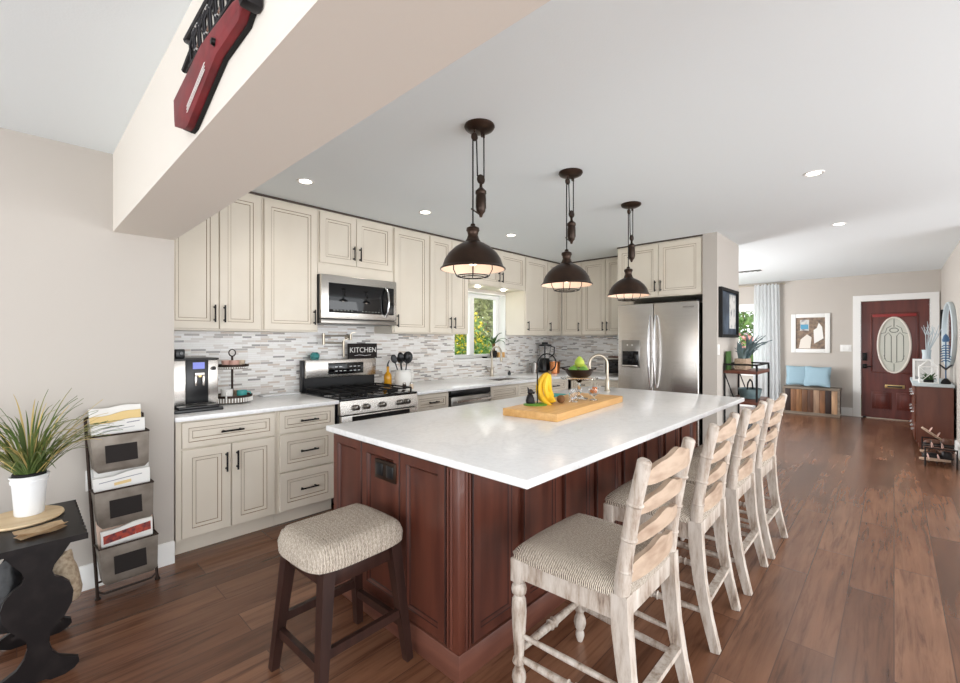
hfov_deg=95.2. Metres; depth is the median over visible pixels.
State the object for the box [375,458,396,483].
outlet plate
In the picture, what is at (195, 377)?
coffee machine
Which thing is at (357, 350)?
kitchen sign
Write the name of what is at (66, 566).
cloth bag
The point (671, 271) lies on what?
upper cabinet
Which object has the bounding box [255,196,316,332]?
upper cabinet
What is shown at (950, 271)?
wall
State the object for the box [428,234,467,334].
upper cabinet
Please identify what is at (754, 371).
shelf
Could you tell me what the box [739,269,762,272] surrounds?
ceiling vent
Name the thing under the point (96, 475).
paper stack
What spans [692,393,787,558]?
counter chair
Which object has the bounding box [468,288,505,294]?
wall
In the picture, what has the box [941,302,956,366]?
oval mirror
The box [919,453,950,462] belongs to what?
sandal
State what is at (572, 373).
fruit bowl
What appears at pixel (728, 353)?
book
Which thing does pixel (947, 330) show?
mirror glass
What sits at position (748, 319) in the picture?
shrub
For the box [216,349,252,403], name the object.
tiered tray
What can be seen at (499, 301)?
window
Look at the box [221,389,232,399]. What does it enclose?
mug
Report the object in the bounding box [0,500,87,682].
trestle table
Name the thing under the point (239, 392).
mug
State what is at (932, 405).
chest
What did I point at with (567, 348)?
backsplash
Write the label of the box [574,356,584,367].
pear
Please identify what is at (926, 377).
greenery
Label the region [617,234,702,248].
trim
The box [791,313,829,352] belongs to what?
framed picture
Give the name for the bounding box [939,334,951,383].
sculpture
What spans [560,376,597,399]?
cake stand
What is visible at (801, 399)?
storage bench
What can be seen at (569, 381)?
wall
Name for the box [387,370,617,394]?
countertop
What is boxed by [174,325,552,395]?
backsplash
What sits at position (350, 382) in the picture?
gas range
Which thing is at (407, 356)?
serving spoon
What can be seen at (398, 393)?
cooktop
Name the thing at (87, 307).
wall
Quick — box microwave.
[317,274,395,325]
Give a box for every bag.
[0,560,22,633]
[53,549,82,600]
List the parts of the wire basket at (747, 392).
handle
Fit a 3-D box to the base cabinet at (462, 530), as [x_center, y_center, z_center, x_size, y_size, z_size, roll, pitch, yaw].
[0.561,0.946,3.172,1.037,0.868,2.979,0,0,43]
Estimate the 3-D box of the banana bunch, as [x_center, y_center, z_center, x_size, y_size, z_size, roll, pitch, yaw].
[0.441,0.320,2.939,0.125,0.235,0.130,0,0,0]
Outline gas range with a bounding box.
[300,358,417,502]
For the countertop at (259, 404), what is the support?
on the base cabinet at (225, 468)
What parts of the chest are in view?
drawer, drawer, drawer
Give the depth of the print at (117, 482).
2.42 m
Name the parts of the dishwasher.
handle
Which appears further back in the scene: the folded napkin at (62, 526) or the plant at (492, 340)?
the plant at (492, 340)
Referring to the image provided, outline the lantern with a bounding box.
[918,360,938,383]
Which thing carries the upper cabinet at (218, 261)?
attached to the wall at (469, 289)
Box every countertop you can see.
[174,393,338,422]
[326,386,744,488]
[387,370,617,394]
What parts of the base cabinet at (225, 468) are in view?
door, handle, drawer, handle, handle, door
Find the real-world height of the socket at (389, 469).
0.058 m
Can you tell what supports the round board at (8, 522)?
on the trestle table
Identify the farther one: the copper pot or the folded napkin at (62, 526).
the copper pot
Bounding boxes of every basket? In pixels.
[738,379,761,398]
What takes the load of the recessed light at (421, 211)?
in the ceiling at (711, 116)
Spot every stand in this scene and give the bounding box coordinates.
[523,353,556,405]
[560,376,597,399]
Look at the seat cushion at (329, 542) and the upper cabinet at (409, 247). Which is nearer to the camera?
the seat cushion at (329, 542)
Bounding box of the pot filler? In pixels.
[322,332,355,356]
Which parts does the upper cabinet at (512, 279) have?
door, door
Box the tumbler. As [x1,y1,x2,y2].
[569,389,577,401]
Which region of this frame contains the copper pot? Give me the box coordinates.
[549,361,569,373]
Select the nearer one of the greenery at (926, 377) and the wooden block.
the greenery at (926, 377)
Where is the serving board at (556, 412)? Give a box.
[503,393,622,421]
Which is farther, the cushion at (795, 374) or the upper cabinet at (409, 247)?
the cushion at (795, 374)
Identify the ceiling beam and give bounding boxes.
[113,0,549,239]
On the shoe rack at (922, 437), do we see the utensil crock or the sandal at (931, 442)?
the sandal at (931, 442)
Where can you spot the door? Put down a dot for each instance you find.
(887, 335)
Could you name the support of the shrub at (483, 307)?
on the lawn
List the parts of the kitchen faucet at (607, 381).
spout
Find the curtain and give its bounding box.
[753,283,780,406]
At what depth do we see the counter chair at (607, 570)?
1.57 m
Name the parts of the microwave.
handle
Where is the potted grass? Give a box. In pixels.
[0,388,122,517]
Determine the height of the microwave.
0.435 m
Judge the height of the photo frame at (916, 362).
0.300 m
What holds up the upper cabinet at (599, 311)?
attached to the wall at (569, 381)
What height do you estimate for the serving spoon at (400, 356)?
0.345 m
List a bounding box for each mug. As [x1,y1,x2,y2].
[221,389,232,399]
[237,390,250,395]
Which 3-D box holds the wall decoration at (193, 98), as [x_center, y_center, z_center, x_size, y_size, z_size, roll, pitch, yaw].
[-0.736,-0.724,1.187,0.660,0.172,0.046,0,0,43]
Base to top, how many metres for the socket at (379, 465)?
0.058 m
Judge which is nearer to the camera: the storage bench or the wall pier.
the wall pier
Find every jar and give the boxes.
[310,352,319,359]
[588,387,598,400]
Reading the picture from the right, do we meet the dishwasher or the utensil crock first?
the dishwasher
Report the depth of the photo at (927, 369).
5.94 m
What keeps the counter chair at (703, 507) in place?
on the floor
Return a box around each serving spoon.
[397,352,403,369]
[404,352,410,369]
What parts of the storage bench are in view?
lid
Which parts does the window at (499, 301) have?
sill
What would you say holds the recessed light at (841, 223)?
in the ceiling at (711, 116)
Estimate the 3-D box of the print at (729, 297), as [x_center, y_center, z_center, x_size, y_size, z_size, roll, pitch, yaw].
[2.859,-0.312,5.045,0.010,0.485,0.650,0,0,43]
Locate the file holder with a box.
[95,515,152,548]
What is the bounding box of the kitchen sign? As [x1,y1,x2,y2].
[348,343,376,358]
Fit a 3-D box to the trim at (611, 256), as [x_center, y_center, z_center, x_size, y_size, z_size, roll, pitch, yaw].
[1.686,-1.173,6.329,1.145,0.015,0.045,0,0,43]
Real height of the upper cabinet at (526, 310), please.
1.090 m
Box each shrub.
[455,298,492,354]
[455,312,489,354]
[474,337,492,353]
[739,311,753,367]
[739,332,753,366]
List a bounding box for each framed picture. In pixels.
[718,286,738,337]
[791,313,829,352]
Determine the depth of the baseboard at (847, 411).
8.06 m
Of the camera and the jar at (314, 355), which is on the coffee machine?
the camera
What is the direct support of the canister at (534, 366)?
on the countertop at (446, 385)
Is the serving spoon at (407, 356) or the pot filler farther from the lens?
the serving spoon at (407, 356)
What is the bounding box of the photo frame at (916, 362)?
[913,359,933,380]
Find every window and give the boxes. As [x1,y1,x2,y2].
[453,291,508,361]
[739,304,753,375]
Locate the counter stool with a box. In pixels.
[268,503,412,682]
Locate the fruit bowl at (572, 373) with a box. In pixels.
[562,368,595,377]
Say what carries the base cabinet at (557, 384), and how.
on the floor
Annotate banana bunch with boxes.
[536,371,555,404]
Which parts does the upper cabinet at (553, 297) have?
door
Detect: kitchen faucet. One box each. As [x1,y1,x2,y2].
[486,346,502,375]
[588,354,610,390]
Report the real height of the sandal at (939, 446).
0.076 m
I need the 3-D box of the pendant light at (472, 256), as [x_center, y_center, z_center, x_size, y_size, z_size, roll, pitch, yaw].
[-0.038,-0.760,2.369,0.354,0.841,0.354,0,0,43]
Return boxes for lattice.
[181,0,234,73]
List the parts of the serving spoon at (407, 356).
blade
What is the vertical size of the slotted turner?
0.353 m
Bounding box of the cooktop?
[301,387,416,401]
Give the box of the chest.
[908,377,954,446]
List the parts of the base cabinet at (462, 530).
panel, panel, panel, corner post, panel, panel, panel, panel, panel, panel, panel, panel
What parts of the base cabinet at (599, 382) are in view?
drawer, drawer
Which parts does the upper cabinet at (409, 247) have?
door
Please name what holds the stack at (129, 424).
in the magazine rack at (118, 451)
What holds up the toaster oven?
on the countertop at (446, 385)
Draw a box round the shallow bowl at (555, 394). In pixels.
[544,393,566,396]
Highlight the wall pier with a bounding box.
[703,232,738,443]
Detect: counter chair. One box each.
[511,437,694,682]
[603,412,740,654]
[657,400,768,595]
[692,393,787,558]
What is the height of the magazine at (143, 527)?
0.284 m
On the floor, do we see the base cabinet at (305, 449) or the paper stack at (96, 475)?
the base cabinet at (305, 449)
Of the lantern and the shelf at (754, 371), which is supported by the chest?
the lantern
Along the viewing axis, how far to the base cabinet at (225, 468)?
2.95 m
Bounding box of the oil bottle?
[384,360,391,383]
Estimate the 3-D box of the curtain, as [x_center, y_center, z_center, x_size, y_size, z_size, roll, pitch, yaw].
[5.775,0.113,8.832,0.480,2.495,0.055,0,0,43]
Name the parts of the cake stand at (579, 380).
plate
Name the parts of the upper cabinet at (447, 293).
door, door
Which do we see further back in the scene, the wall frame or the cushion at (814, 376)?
the cushion at (814, 376)
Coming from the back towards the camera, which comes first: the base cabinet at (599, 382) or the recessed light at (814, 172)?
the base cabinet at (599, 382)
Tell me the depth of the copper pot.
6.34 m
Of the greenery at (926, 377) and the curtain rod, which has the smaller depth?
the greenery at (926, 377)
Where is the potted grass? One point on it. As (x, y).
(28, 467)
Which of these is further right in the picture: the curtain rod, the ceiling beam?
the curtain rod
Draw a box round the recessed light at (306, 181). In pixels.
[297,178,313,184]
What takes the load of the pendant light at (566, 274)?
hanging from the ceiling at (711, 116)
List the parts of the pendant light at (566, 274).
lamp shade, cord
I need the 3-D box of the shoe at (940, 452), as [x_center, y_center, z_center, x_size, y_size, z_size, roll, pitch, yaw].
[5.276,1.303,5.058,0.250,0.102,0.080,0,0,41]
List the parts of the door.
oval glass, red rail, panel moulding, oval frame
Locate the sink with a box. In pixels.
[489,378,514,380]
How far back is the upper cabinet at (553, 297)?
6.55 m
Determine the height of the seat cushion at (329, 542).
0.091 m
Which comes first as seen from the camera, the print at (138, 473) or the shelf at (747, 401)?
the print at (138, 473)
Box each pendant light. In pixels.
[440,118,505,278]
[541,168,592,291]
[607,201,649,300]
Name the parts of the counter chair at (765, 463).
leg, seat frame, leg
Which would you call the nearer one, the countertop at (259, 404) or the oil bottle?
the countertop at (259, 404)
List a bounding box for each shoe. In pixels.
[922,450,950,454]
[922,452,953,460]
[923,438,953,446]
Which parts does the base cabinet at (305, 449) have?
drawer, drawer, drawer, handle, handle, handle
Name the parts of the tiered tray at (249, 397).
post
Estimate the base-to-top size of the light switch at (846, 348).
0.125 m
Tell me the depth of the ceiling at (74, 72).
1.67 m
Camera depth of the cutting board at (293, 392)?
3.86 m
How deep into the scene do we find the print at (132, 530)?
2.40 m
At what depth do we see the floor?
2.23 m
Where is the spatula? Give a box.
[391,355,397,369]
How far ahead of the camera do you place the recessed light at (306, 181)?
3.24 m
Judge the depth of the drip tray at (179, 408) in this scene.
2.95 m
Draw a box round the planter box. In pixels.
[734,334,771,369]
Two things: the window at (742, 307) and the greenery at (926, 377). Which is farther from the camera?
the window at (742, 307)
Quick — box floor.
[0,406,959,682]
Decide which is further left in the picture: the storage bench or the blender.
the blender
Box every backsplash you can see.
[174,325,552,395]
[553,331,617,372]
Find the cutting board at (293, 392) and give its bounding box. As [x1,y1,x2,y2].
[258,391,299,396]
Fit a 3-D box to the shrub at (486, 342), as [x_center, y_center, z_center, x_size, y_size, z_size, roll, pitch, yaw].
[0.275,0.803,8.016,1.044,1.759,0.994,0,0,-14]
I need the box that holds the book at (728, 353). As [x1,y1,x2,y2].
[726,351,730,369]
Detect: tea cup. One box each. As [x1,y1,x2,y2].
[221,360,231,364]
[229,360,238,364]
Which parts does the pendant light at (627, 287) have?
lamp shade, cord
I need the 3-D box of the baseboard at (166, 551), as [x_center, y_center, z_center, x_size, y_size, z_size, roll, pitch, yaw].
[-3.162,1.312,1.388,0.018,0.135,3.674,0,0,43]
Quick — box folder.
[89,409,140,430]
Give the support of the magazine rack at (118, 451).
on the floor
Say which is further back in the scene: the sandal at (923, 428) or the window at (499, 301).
the window at (499, 301)
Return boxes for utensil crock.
[392,369,413,385]
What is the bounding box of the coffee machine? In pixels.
[174,356,223,413]
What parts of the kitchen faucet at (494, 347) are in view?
spout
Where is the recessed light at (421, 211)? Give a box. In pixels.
[419,210,431,213]
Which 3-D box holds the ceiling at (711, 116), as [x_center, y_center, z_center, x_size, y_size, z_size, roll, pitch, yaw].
[3.588,-1.240,4.379,7.600,0.120,9.946,0,0,43]
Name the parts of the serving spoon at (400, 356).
blade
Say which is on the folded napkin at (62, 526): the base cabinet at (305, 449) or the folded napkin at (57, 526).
the folded napkin at (57, 526)
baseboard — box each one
[78,541,174,591]
[740,404,852,415]
[954,436,959,459]
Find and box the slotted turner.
[403,351,412,362]
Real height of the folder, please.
0.306 m
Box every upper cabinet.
[174,193,261,331]
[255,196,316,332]
[317,209,391,281]
[374,226,427,333]
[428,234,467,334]
[468,249,524,292]
[506,256,546,335]
[540,261,560,335]
[562,262,583,335]
[582,257,642,335]
[618,236,702,302]
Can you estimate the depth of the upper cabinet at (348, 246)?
4.11 m
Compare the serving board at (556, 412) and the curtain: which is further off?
the curtain
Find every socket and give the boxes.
[376,462,382,475]
[386,466,392,479]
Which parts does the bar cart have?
post, post, rail, post, post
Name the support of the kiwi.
on the serving board at (556, 412)
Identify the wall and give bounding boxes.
[0,127,173,566]
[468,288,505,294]
[561,288,702,388]
[739,269,940,407]
[941,241,959,443]
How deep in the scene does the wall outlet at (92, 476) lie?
2.44 m
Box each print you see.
[100,473,141,483]
[103,521,150,544]
[114,479,130,485]
[723,291,735,334]
[796,317,824,348]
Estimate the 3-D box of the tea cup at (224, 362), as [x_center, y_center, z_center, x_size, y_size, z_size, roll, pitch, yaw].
[-1.941,0.179,3.355,0.071,0.055,0.072,0,0,43]
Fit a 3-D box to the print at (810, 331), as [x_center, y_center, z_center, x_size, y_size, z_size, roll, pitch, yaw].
[6.356,-0.140,8.428,0.450,0.600,0.010,0,0,43]
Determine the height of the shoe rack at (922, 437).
0.207 m
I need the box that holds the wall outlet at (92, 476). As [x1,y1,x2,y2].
[86,470,93,490]
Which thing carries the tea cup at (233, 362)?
on the tiered tray at (249, 397)
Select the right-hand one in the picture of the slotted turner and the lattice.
the slotted turner
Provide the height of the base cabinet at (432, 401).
0.870 m
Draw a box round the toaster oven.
[605,357,617,374]
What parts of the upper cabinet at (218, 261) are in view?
door, handle, door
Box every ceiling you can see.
[0,0,191,153]
[252,0,959,284]
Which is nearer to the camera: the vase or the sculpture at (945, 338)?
the sculpture at (945, 338)
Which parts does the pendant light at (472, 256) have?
lamp shade, cord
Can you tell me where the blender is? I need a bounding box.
[538,342,554,372]
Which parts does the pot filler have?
arm, arm, spout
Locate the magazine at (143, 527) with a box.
[100,516,152,548]
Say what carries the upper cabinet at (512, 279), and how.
attached to the wall at (469, 289)
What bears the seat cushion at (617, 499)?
on the counter chair at (703, 507)
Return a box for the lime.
[568,366,577,369]
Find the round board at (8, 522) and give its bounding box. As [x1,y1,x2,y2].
[0,505,64,531]
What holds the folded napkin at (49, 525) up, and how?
on the folded napkin at (57, 526)
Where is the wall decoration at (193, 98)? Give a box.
[174,0,262,133]
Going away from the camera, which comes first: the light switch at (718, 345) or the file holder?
the file holder
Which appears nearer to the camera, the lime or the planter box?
the lime
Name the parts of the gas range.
display panel, knob, oven door, control panel, oven handle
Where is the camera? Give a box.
[174,349,184,357]
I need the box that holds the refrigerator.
[618,299,702,446]
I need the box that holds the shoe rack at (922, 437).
[921,436,957,469]
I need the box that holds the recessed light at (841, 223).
[832,222,846,225]
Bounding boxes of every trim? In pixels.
[249,191,559,263]
[572,256,617,262]
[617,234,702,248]
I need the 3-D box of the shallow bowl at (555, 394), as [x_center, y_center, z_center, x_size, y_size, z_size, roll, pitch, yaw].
[0.613,0.463,3.590,0.260,0.034,0.260,0,0,43]
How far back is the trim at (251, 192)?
4.25 m
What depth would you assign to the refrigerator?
5.12 m
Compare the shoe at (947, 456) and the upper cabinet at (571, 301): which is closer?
the shoe at (947, 456)
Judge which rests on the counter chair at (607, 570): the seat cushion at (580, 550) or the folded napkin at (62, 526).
the seat cushion at (580, 550)
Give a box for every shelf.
[723,368,769,374]
[734,395,769,405]
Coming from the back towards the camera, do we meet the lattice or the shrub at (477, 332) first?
the shrub at (477, 332)
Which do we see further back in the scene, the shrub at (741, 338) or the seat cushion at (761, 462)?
the shrub at (741, 338)
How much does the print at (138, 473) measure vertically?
0.019 m
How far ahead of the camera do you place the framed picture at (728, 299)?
5.01 m
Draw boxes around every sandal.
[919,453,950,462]
[921,427,941,440]
[922,440,953,448]
[923,442,953,451]
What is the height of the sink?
0.200 m
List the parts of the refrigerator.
dispenser panel, freezer door, handle, handle, fridge door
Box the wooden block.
[497,352,504,357]
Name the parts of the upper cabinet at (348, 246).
door, filler panel, handle, door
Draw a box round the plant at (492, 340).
[479,332,505,357]
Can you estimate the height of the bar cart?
1.123 m
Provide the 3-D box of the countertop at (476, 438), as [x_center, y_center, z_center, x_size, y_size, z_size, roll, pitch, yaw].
[0.676,0.496,3.079,1.423,0.032,3.005,0,0,43]
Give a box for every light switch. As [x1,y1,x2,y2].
[717,344,719,354]
[840,345,851,351]
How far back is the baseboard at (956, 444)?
5.27 m
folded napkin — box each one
[12,520,65,534]
[14,525,66,539]
[18,521,67,536]
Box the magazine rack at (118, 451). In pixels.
[83,412,159,600]
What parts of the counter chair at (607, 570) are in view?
leg, leg, seat frame, leg, leg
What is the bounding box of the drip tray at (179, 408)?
[174,403,223,413]
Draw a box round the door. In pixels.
[853,292,938,420]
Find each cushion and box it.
[277,503,402,574]
[513,513,669,595]
[605,479,719,522]
[669,456,749,487]
[692,442,771,467]
[786,365,811,384]
[804,366,831,386]
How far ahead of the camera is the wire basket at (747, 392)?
4.94 m
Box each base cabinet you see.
[174,411,276,554]
[274,405,334,524]
[334,421,695,682]
[417,392,447,411]
[489,381,536,400]
[543,379,567,392]
[571,379,617,388]
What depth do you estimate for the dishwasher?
4.62 m
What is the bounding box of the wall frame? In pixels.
[940,310,942,335]
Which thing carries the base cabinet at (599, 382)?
on the floor
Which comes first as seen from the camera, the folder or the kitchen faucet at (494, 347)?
the folder
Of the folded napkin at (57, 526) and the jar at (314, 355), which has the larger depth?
the jar at (314, 355)
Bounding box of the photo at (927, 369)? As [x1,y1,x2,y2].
[915,361,930,378]
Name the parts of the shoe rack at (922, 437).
frame, frame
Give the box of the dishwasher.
[448,387,491,406]
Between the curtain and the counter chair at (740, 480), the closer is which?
the counter chair at (740, 480)
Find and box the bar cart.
[723,362,769,437]
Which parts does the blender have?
motor, lid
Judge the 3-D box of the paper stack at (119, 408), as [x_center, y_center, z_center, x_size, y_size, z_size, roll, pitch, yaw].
[-2.048,0.535,2.466,0.058,0.336,0.233,0,0,39]
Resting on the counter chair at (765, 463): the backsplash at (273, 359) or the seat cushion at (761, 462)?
the seat cushion at (761, 462)
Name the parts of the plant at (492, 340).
pot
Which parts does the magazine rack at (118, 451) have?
rod, rod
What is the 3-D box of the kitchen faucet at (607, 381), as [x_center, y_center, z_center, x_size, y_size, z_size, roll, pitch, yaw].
[1.145,0.303,4.162,0.240,0.354,0.095,0,0,-16]
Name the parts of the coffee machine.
lid, panel, coffee spout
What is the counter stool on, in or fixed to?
on the floor
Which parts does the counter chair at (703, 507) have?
leg, seat frame, leg, leg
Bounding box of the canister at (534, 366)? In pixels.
[531,361,537,372]
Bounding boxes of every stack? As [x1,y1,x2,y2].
[88,404,140,433]
[91,417,144,435]
[92,467,149,492]
[93,462,148,478]
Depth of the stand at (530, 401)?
2.92 m
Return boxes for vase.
[922,321,941,358]
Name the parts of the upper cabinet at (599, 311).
door, door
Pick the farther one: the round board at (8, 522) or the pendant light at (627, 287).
the pendant light at (627, 287)
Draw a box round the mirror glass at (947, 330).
[944,306,950,362]
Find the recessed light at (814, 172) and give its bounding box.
[803,170,824,176]
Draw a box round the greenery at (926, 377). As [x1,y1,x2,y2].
[920,373,936,379]
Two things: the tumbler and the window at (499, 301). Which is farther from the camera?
the window at (499, 301)
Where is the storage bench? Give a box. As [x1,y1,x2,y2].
[783,385,841,417]
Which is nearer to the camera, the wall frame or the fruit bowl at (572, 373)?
the fruit bowl at (572, 373)
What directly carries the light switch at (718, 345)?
attached to the wall pier
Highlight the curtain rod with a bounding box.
[739,282,784,286]
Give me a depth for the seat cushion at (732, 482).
2.56 m
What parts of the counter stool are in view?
leg, leg, seat frame, leg, leg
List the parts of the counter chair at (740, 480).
seat frame, leg, leg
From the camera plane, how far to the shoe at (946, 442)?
5.01 m
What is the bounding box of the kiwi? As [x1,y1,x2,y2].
[557,395,564,402]
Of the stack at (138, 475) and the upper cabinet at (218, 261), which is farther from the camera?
the upper cabinet at (218, 261)
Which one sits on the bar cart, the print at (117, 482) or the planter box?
the planter box
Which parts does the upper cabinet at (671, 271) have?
door, door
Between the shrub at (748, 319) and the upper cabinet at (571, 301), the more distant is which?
the shrub at (748, 319)
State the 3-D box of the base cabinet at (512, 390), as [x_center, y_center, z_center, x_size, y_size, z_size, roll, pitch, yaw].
[0.197,0.945,5.510,0.792,0.870,1.000,0,0,43]
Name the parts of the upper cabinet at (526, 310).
door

